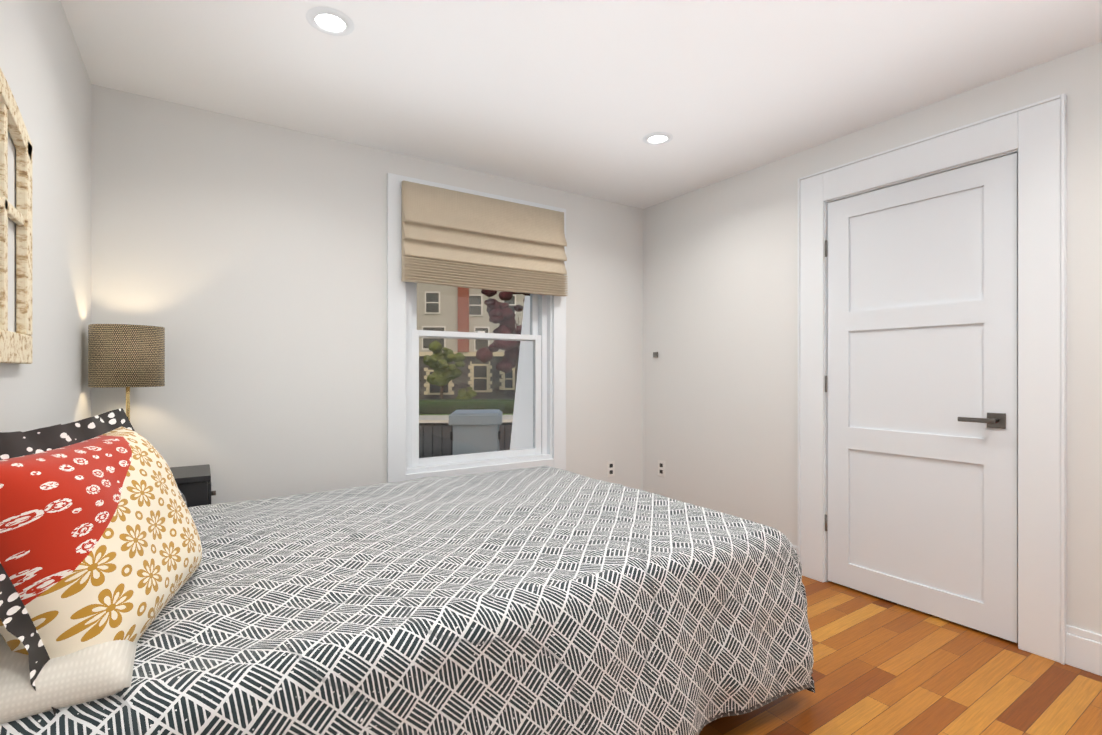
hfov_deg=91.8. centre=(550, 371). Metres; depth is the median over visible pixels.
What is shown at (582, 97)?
ceiling
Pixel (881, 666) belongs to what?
floor
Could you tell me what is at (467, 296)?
window
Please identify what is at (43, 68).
wall
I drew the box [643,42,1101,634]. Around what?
wall
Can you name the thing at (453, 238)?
window blind
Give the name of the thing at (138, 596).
bed
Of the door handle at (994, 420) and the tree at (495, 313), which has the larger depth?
the tree at (495, 313)
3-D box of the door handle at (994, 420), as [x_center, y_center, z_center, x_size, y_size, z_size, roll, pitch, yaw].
[1.898,0.215,2.357,0.056,0.066,0.158,0,0,-33]
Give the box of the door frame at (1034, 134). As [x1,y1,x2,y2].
[798,93,1066,664]
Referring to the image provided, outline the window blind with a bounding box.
[402,180,567,295]
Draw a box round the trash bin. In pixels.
[449,409,501,454]
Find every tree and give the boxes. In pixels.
[423,340,464,398]
[476,289,529,391]
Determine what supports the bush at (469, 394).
on the lawn
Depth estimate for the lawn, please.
21.97 m
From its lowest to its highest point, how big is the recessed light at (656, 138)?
0.007 m
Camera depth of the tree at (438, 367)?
26.75 m
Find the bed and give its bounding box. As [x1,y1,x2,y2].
[0,408,814,734]
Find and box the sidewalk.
[419,415,512,422]
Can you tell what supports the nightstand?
on the floor
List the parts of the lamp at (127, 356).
lamp shade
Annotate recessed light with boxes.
[306,7,354,35]
[643,132,672,144]
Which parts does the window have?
sash glass, window sash, window sash, sash glass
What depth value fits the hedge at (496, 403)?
22.21 m
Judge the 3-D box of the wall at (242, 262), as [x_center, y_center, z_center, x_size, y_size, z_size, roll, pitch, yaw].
[-0.696,-0.050,3.334,3.300,2.440,0.150,0,0,-33]
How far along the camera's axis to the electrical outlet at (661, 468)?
4.01 m
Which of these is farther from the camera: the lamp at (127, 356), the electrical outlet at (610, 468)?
the electrical outlet at (610, 468)
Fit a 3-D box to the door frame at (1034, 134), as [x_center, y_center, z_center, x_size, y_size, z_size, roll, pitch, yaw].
[1.805,0.031,2.649,0.180,2.278,1.136,0,0,-33]
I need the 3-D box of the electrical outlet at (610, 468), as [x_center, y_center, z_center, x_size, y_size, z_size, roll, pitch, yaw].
[0.448,0.730,3.996,0.072,0.115,0.007,0,0,-33]
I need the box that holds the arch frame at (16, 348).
[0,68,31,363]
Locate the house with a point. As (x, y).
(464, 327)
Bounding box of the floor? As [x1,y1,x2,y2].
[699,576,1101,734]
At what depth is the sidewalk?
20.34 m
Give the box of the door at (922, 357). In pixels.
[825,153,1017,642]
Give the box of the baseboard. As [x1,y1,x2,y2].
[1066,625,1101,675]
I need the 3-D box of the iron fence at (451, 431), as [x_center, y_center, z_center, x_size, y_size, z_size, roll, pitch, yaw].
[0.059,1.215,5.252,9.000,1.410,0.239,0,0,-4]
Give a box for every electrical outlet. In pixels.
[607,461,614,476]
[658,460,664,476]
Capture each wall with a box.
[0,0,90,431]
[91,84,642,503]
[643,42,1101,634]
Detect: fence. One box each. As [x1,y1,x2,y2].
[419,422,511,457]
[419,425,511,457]
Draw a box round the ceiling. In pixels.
[60,0,1101,208]
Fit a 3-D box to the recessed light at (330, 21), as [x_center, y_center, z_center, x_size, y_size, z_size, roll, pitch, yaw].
[-0.801,-1.265,1.940,0.164,0.007,0.164,0,0,-33]
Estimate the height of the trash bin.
1.525 m
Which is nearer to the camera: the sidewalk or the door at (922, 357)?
the door at (922, 357)
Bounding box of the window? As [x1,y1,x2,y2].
[387,173,565,482]
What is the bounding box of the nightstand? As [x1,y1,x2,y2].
[170,464,215,506]
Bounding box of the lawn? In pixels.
[419,414,512,414]
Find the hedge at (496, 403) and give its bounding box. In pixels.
[419,399,514,413]
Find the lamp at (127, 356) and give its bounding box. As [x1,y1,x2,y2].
[88,324,164,420]
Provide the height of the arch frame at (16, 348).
0.675 m
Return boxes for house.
[417,283,524,399]
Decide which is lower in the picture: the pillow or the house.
the pillow
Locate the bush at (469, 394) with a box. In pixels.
[456,385,476,398]
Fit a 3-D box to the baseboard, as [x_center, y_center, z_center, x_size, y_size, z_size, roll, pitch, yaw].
[2.579,1.093,1.355,0.016,0.155,1.898,0,0,-33]

